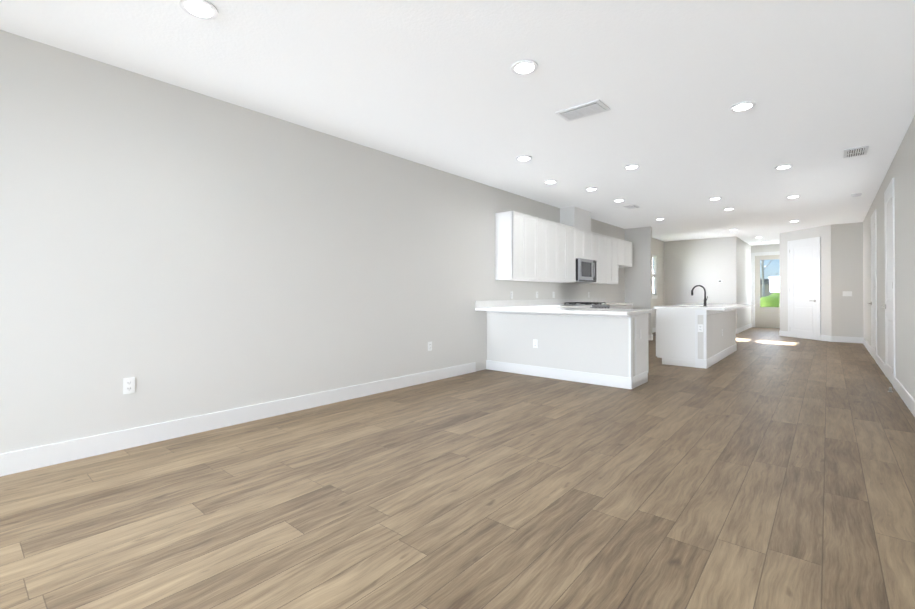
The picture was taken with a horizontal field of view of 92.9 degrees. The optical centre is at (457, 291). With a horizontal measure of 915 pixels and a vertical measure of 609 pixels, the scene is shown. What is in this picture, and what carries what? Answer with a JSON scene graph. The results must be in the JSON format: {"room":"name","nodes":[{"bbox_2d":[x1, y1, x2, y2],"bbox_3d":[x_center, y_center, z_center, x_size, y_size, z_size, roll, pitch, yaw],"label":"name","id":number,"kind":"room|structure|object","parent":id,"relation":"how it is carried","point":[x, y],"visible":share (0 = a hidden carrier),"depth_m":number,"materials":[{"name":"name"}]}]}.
{"room":"empty living room","nodes":[
{"label":"empty living room","id":0,"kind":"room"},
{"bbox_2d":[0,30,663,453],"bbox_3d":[0.481,-0.214,6.631,0.140,2.740,18.360,0,0,40],"label":"wall","id":1,"kind":"structure","parent":0,"point":[176,252],"depth_m":3.54,"materials":[{"name":"white paint"}]},
{"bbox_2d":[123,377,134,393],"bbox_3d":[-2.382,0.684,3.153,0.007,0.115,0.070,0,0,40],"label":"electrical outlet","id":2,"kind":"object","parent":1,"relation":"attached to","point":[128,385],"visible":1,"depth_m":3.15,"materials":[{"name":"white plastic"}]},
{"bbox_2d":[428,341,431,350],"bbox_3d":[-0.351,0.699,5.535,0.007,0.115,0.070,0,0,40],"label":"electrical outlet","id":3,"kind":"object","parent":1,"relation":"attached to","point":[429,346],"visible":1,"depth_m":5.54,"materials":[{"name":"white plastic"}]},
{"bbox_2d":[0,323,914,475],"bbox_3d":[3.248,1.086,6.314,4.470,0.135,21.200,0,0,40],"label":"baseboard","id":4,"kind":"structure","parent":1,"relation":"attached to","point":[13,462],"depth_m":3.58,"materials":[{"name":"white wood"}]},
{"bbox_2d":[495,211,530,280],"bbox_3d":[0.831,-0.684,6.683,0.324,1.020,0.406,0,0,40],"label":"upper cabinet","id":5,"kind":"object","parent":1,"relation":"attached to","point":[510,226],"depth_m":6.55,"materials":[{"name":"white wood"}]},
{"bbox_2d":[527,215,538,281],"bbox_3d":[1.041,-0.683,6.928,0.324,1.020,0.466,0,0,40],"label":"upper cabinet","id":6,"kind":"object","parent":1,"relation":"attached to","point":[532,248],"depth_m":6.88,"materials":[{"name":"white wood"}]},
{"bbox_2d":[539,218,550,281],"bbox_3d":[1.266,-0.681,7.192,0.324,1.020,0.466,0,0,40],"label":"upper cabinet","id":7,"kind":"object","parent":1,"relation":"attached to","point":[544,225],"depth_m":7.15,"materials":[{"name":"white wood"}]},
{"bbox_2d":[551,221,558,281],"bbox_3d":[1.495,-0.679,7.461,0.324,1.020,0.466,0,0,40],"label":"upper cabinet","id":8,"kind":"object","parent":1,"relation":"attached to","point":[554,225],"depth_m":7.42,"materials":[{"name":"white wood"}]},
{"bbox_2d":[559,222,570,281],"bbox_3d":[1.720,-0.678,7.725,0.324,1.020,0.466,0,0,40],"label":"upper cabinet","id":9,"kind":"object","parent":1,"relation":"attached to","point":[564,230],"depth_m":7.70,"materials":[{"name":"white wood"}]},
{"bbox_2d":[571,226,578,281],"bbox_3d":[1.949,-0.676,7.993,0.324,1.020,0.466,0,0,40],"label":"upper cabinet","id":10,"kind":"object","parent":1,"relation":"attached to","point":[574,229],"depth_m":7.97,"materials":[{"name":"white wood"}]},
{"bbox_2d":[560,206,590,229],"bbox_3d":[2.296,-1.378,8.429,0.292,0.387,0.740,0,0,40],"label":"soffit","id":11,"kind":"object","parent":1,"relation":"attached to","point":[574,216],"depth_m":8.20,"materials":[{"name":"white paint"}]},
{"bbox_2d":[579,226,586,258],"bbox_3d":[2.204,-0.899,8.293,0.324,0.570,0.436,0,0,40],"label":"upper cabinet","id":12,"kind":"object","parent":1,"relation":"attached to","point":[582,233],"depth_m":8.26,"materials":[{"name":"white wood"}]},
{"bbox_2d":[576,258,596,281],"bbox_3d":[2.353,-0.397,8.373,0.446,0.423,0.754,0,0,40],"label":"microwave","id":13,"kind":"object","parent":12,"relation":"attached to","point":[585,270],"visible":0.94,"depth_m":8.18,"materials":[{"name":"silver metal"}]},
{"bbox_2d":[578,233,602,283],"bbox_3d":[2.666,-0.671,8.834,0.324,1.020,0.461,0,0,40],"label":"upper cabinet","id":14,"kind":"object","parent":1,"relation":"attached to","point":[598,237],"depth_m":8.84,"materials":[{"name":"white wood"}]},
{"bbox_2d":[587,230,594,259],"bbox_3d":[2.413,-0.898,8.538,0.324,0.570,0.435,0,0,40],"label":"upper cabinet","id":15,"kind":"object","parent":1,"relation":"attached to","point":[590,235],"depth_m":8.54,"materials":[{"name":"white wood"}]},
{"bbox_2d":[603,235,606,284],"bbox_3d":[2.892,-0.669,9.099,0.324,1.020,0.461,0,0,40],"label":"upper cabinet","id":16,"kind":"object","parent":1,"relation":"attached to","point":[604,236],"depth_m":9.08,"materials":[{"name":"white wood"}]},
{"bbox_2d":[607,236,614,283],"bbox_3d":[3.115,-0.668,9.361,0.324,1.020,0.466,0,0,40],"label":"upper cabinet","id":17,"kind":"object","parent":1,"relation":"attached to","point":[610,241],"depth_m":9.32,"materials":[{"name":"white wood"}]},
{"bbox_2d":[615,238,618,283],"bbox_3d":[3.345,-0.666,9.629,0.324,1.020,0.466,0,0,40],"label":"upper cabinet","id":18,"kind":"object","parent":1,"relation":"attached to","point":[616,239],"depth_m":9.58,"materials":[{"name":"white wood"}]},
{"bbox_2d":[619,239,626,265],"bbox_3d":[3.622,-0.879,9.955,0.324,0.590,0.506,0,0,40],"label":"upper cabinet","id":19,"kind":"object","parent":1,"relation":"attached to","point":[622,243],"depth_m":9.86,"materials":[{"name":"white wood"}]},
{"bbox_2d":[619,242,631,266],"bbox_3d":[3.876,-0.877,10.254,0.324,0.590,0.506,0,0,40],"label":"upper cabinet","id":20,"kind":"object","parent":1,"relation":"attached to","point":[629,244],"depth_m":10.21,"materials":[{"name":"white wood"}]},
{"bbox_2d":[652,254,657,298],"bbox_3d":[5.574,-0.438,12.554,0.125,1.300,1.000,0,0,40],"label":"window","id":21,"kind":"structure","parent":1,"relation":"in","point":[654,278],"depth_m":12.88,"materials":[{"name":"white plastic"}]},
{"bbox_2d":[0,327,914,608],"bbox_3d":[3.251,1.204,6.317,4.750,0.100,21.490,0,0,40],"label":"floor","id":22,"kind":"structure","parent":0,"point":[764,469],"depth_m":2.32,"materials":[{"name":"brown wood"}]},
{"bbox_2d":[490,311,525,374],"bbox_3d":[0.988,0.718,6.586,0.677,0.874,0.638,0,0,40],"label":"base cabinet","id":23,"kind":"object","parent":22,"relation":"on","point":[507,329],"depth_m":6.21,"materials":[{"name":"white paint"}]},
{"bbox_2d":[513,307,653,314],"bbox_3d":[1.644,0.254,5.709,1.498,0.040,0.990,0,0,40],"label":"countertop","id":24,"kind":"structure","parent":23,"relation":"on","point":[566,310],"depth_m":5.44,"materials":[{"name":"stone"}]},
{"bbox_2d":[526,312,561,378],"bbox_3d":[1.379,0.716,6.190,0.551,0.874,0.542,0,0,40],"label":"base cabinet","id":25,"kind":"object","parent":22,"relation":"on","point":[546,359],"depth_m":5.83,"materials":[{"name":"white paint"}]},
{"bbox_2d":[533,339,537,347],"bbox_3d":[1.059,0.711,5.916,0.070,0.115,0.007,0,0,40],"label":"outlet","id":26,"kind":"object","parent":25,"relation":"attached to","point":[535,343],"visible":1,"depth_m":5.91,"materials":[{"name":"white plastic"}]},
{"bbox_2d":[562,313,597,382],"bbox_3d":[1.733,0.714,5.888,0.605,0.874,0.542,0,0,40],"label":"base cabinet","id":27,"kind":"object","parent":22,"relation":"on","point":[579,331],"depth_m":5.50,"materials":[{"name":"white paint"}]},
{"bbox_2d":[561,302,609,308],"bbox_3d":[2.467,0.689,8.271,0.686,0.954,0.752,0,0,40],"label":"range","id":28,"kind":"object","parent":22,"relation":"on","point":[598,305],"visible":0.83,"depth_m":8.16,"materials":[{"name":"silver metal"}]},
{"bbox_2d":[598,313,648,386],"bbox_3d":[2.089,0.712,5.584,0.558,0.874,0.542,0,0,40],"label":"base cabinet","id":29,"kind":"object","parent":22,"relation":"on","point":[608,350],"depth_m":5.23,"materials":[{"name":"white paint"}]},
{"bbox_2d":[625,305,632,308],"bbox_3d":[3.406,0.736,9.466,0.620,0.874,0.538,0,0,40],"label":"base cabinet","id":30,"kind":"object","parent":22,"relation":"on","point":[626,306],"depth_m":9.32,"materials":[{"name":"white wood"}]},
{"bbox_2d":[475,298,632,311],"bbox_3d":[2.033,0.215,7.847,0.636,0.145,4.748,0,0,40],"label":"countertop","id":31,"kind":"structure","parent":30,"relation":"on","point":[544,306],"depth_m":7.17,"materials":[{"name":"stone"}]},
{"bbox_2d":[656,309,736,368],"bbox_3d":[4.345,0.726,7.779,0.726,0.874,2.778,0,0,40],"label":"kitchen island","id":32,"kind":"object","parent":22,"relation":"on","point":[681,340],"visible":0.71,"depth_m":6.80,"materials":[{"name":"white paint"}]},
{"bbox_2d":[698,324,702,331],"bbox_3d":[3.657,0.555,6.543,0.070,0.115,0.007,0,0,40],"label":"outlet","id":33,"kind":"object","parent":32,"relation":"attached to","point":[700,327],"visible":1,"depth_m":6.54,"materials":[{"name":"white plastic"}]},
{"bbox_2d":[654,303,753,310],"bbox_3d":[4.561,0.378,7.863,0.975,0.259,3.245,0,0,40],"label":"island countertop","id":34,"kind":"structure","parent":32,"relation":"on","point":[710,306],"depth_m":6.96,"materials":[{"name":"stone"}]},
{"bbox_2d":[691,285,707,305],"bbox_3d":[4.074,0.068,7.320,0.241,0.351,0.109,0,0,40],"label":"faucet","id":35,"kind":"object","parent":34,"relation":"on","point":[705,299],"visible":1,"depth_m":7.24,"materials":[{"name":"grey metal"}]},
{"bbox_2d":[0,0,914,245],"bbox_3d":[3.251,-1.646,6.335,4.750,0.120,21.490,0,0,40],"label":"ceiling","id":36,"kind":"structure","parent":0,"point":[442,86],"depth_m":3.37,"materials":[{"name":"white paint"}]},
{"bbox_2d":[179,0,217,19],"bbox_3d":[-1.456,-1.602,2.450,0.198,0.014,0.191,0,0,40],"label":"recessed light","id":37,"kind":"object","parent":36,"relation":"in","point":[204,9],"depth_m":2.46,"materials":[{"name":"white plastic"}]},
{"bbox_2d":[516,155,531,160],"bbox_3d":[0.791,-1.585,5.159,0.190,0.014,0.208,0,0,40],"label":"recessed light","id":38,"kind":"object","parent":36,"relation":"in","point":[520,158],"depth_m":5.16,"materials":[{"name":"white plastic"}]},
{"bbox_2d":[511,60,537,74],"bbox_3d":[0.475,-1.598,3.090,0.193,0.014,0.201,0,0,40],"label":"recessed light","id":39,"kind":"object","parent":36,"relation":"in","point":[522,67],"depth_m":3.09,"materials":[{"name":"white plastic"}]},
{"bbox_2d":[555,99,609,121],"bbox_3d":[1.108,-1.591,3.845,0.400,0.019,0.250,0,0,40],"label":"ceiling vent","id":40,"kind":"object","parent":36,"relation":"in","point":[597,106],"visible":1,"depth_m":3.82,"materials":[{"name":"white metal"}]},
{"bbox_2d":[623,204,639,208],"bbox_3d":[3.234,-1.565,8.064,0.200,0.019,0.300,0,0,40],"label":"ceiling vent","id":41,"kind":"object","parent":36,"relation":"in","point":[631,206],"visible":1,"depth_m":8.01,"materials":[{"name":"white metal"}]},
{"bbox_2d":[624,164,639,168],"bbox_3d":[2.205,-1.583,5.503,0.189,0.014,0.209,0,0,40],"label":"recessed light","id":42,"kind":"object","parent":36,"relation":"in","point":[633,166],"depth_m":5.50,"materials":[{"name":"white plastic"}]},
{"bbox_2d":[730,101,755,111],"bbox_3d":[2.449,-1.594,3.732,0.187,0.014,0.211,0,0,40],"label":"recessed light","id":43,"kind":"object","parent":36,"relation":"in","point":[742,106],"depth_m":3.73,"materials":[{"name":"white plastic"}]},
{"bbox_2d":[774,164,792,169],"bbox_3d":[4.132,-1.583,5.510,0.184,0.014,0.212,0,0,40],"label":"recessed light","id":44,"kind":"object","parent":36,"relation":"in","point":[788,165],"depth_m":5.52,"materials":[{"name":"white plastic"}]},
{"bbox_2d":[843,146,868,157],"bbox_3d":[4.538,-1.584,4.954,0.200,0.019,0.360,0,0,40],"label":"ceiling vent","id":45,"kind":"object","parent":36,"relation":"in","point":[856,151],"visible":1,"depth_m":4.92,"materials":[{"name":"white metal"}]},
{"bbox_2d":[851,193,861,196],"bbox_3d":[6.484,-1.563,7.066,0.130,0.036,0.130,0,0,40],"label":"smoke detector","id":46,"kind":"object","parent":36,"relation":"attached to","point":[856,195],"visible":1,"depth_m":7.03,"materials":[{"name":"white plastic"}]},
{"bbox_2d":[625,226,651,334],"bbox_3d":[4.450,-0.190,10.698,0.620,2.740,0.120,0,0,40],"label":"wall","id":47,"kind":"structure","parent":0,"point":[638,284],"depth_m":10.61,"materials":[{"name":"white paint"}]},
{"bbox_2d":[664,237,731,305],"bbox_3d":[7.126,-0.176,12.950,1.770,2.740,0.120,0,0,40],"label":"wall","id":48,"kind":"structure","parent":0,"point":[707,264],"depth_m":12.87,"materials":[{"name":"white paint"}]},
{"bbox_2d":[732,236,750,328],"bbox_3d":[8.820,-0.173,13.464,0.120,2.740,3.100,0,0,40],"label":"wall","id":49,"kind":"structure","parent":0,"point":[741,250],"depth_m":12.97,"materials":[{"name":"white paint"}]},
{"bbox_2d":[751,244,779,252],"bbox_3d":[10.290,-0.167,14.340,1.220,2.740,0.140,0,0,40],"label":"wall","id":50,"kind":"structure","parent":0,"point":[766,248],"depth_m":14.36,"materials":[{"name":"white paint"}]},
{"bbox_2d":[751,251,779,327],"bbox_3d":[10.295,-0.047,14.322,1.030,2.500,0.158,0,0,40],"label":"trim","id":51,"kind":"structure","parent":50,"relation":"attached to","point":[753,255],"depth_m":14.55,"materials":[{"name":"white wood"}]},
{"bbox_2d":[755,255,779,327],"bbox_3d":[10.277,-0.005,14.303,0.815,2.367,0.090,0,0,40],"label":"entry door","id":52,"kind":"structure","parent":50,"relation":"in","point":[766,316],"depth_m":14.39,"materials":[{"name":"beige paint"}]},
{"bbox_2d":[780,225,830,335],"bbox_3d":[8.759,-0.188,10.913,0.140,2.740,1.471,0,0,-5],"label":"wall","id":53,"kind":"structure","parent":0,"point":[823,233],"depth_m":10.45,"materials":[{"name":"white paint"}]},
{"bbox_2d":[789,240,817,339],"bbox_3d":[8.678,-0.036,10.907,0.575,2.420,0.573,0,0,40],"label":"angled door","id":54,"kind":"structure","parent":53,"relation":"in","point":[803,289],"depth_m":10.87,"materials":[{"name":"white wood"}]},
{"bbox_2d":[787,237,820,339],"bbox_3d":[8.680,-0.065,10.905,0.017,2.494,0.930,0,0,-5],"label":"door frame","id":55,"kind":"structure","parent":53,"relation":"attached to","point":[819,277],"depth_m":10.51,"materials":[{"name":"white wood"}]},
{"bbox_2d":[779,331,830,341],"bbox_3d":[8.682,1.114,10.899,0.014,0.135,1.471,0,0,-5],"label":"baseboard","id":56,"kind":"structure","parent":53,"relation":"attached to","point":[822,337],"depth_m":10.40,"materials":[{"name":"white wood"}]},
{"bbox_2d":[831,222,863,336],"bbox_3d":[9.002,-0.194,10.049,0.550,2.740,0.140,0,0,40],"label":"wall","id":57,"kind":"structure","parent":0,"point":[847,319],"depth_m":9.99,"materials":[{"name":"white paint"}]},
{"bbox_2d":[843,291,851,295],"bbox_3d":[8.957,0.056,9.986,0.162,0.115,0.010,0,0,40],"label":"light switch","id":58,"kind":"object","parent":57,"relation":"attached to","point":[847,293],"visible":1,"depth_m":9.98,"materials":[{"name":"white plastic"}]},
{"bbox_2d":[863,115,914,399],"bbox_3d":[3.671,-0.235,3.267,0.140,2.740,17.380,0,0,40],"label":"wall","id":59,"kind":"structure","parent":0,"point":[901,171],"depth_m":4.77,"materials":[{"name":"white paint"}]},
{"bbox_2d":[868,215,875,360],"bbox_3d":[7.109,-0.057,7.462,0.064,2.420,0.862,0,0,40],"label":"door","id":60,"kind":"structure","parent":59,"relation":"in","point":[872,303],"depth_m":7.46,"materials":[{"name":"white wood"}]},
{"bbox_2d":[871,209,876,355],"bbox_3d":[7.131,-0.086,7.445,0.017,2.494,0.990,0,0,40],"label":"door frame","id":61,"kind":"structure","parent":59,"relation":"attached to","point":[874,213],"depth_m":7.08,"materials":[{"name":"white wood"}]},
{"bbox_2d":[881,186,892,384],"bbox_3d":[5.474,-0.069,5.545,0.064,2.420,0.862,0,0,40],"label":"door","id":62,"kind":"structure","parent":59,"relation":"in","point":[888,306],"depth_m":5.53,"materials":[{"name":"white wood"}]},
{"bbox_2d":[884,178,895,387],"bbox_3d":[5.496,-0.098,5.528,0.017,2.494,0.990,0,0,40],"label":"door frame","id":63,"kind":"structure","parent":59,"relation":"in","point":[891,183],"depth_m":5.16,"materials":[{"name":"white wood"}]},
{"label":"outside","id":64,"kind":"structure","parent":0,"visible":0},
{"bbox_3d":[58.653,1.733,74.716,120.000,0.080,250.000,0,0,40],"label":"ground","id":65,"kind":"structure","parent":64,"visible":0},
{"bbox_2d":[760,290,779,306],"bbox_3d":[12.710,0.657,16.859,1.958,1.513,2.576,0,0,40],"label":"bushes","id":66,"kind":"object","parent":65,"relation":"on","point":[770,298],"depth_m":16.35,"materials":[{"name":"green plant"}]},
{"bbox_2d":[760,279,779,297],"bbox_3d":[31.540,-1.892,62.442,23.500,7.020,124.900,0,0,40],"label":"house","id":67,"kind":"structure","parent":65,"relation":"on","point":[769,286],"depth_m":97.56,"materials":[{"name":"beige paint"}]},
{"bbox_2d":[760,260,779,296],"bbox_3d":[13.807,-0.739,19.644,1.998,4.191,1.977,0,0,40],"label":"tree","id":68,"kind":"object","parent":65,"relation":"on","point":[763,268],"depth_m":19.63,"materials":[{"name":"beige plant"}]}
]}

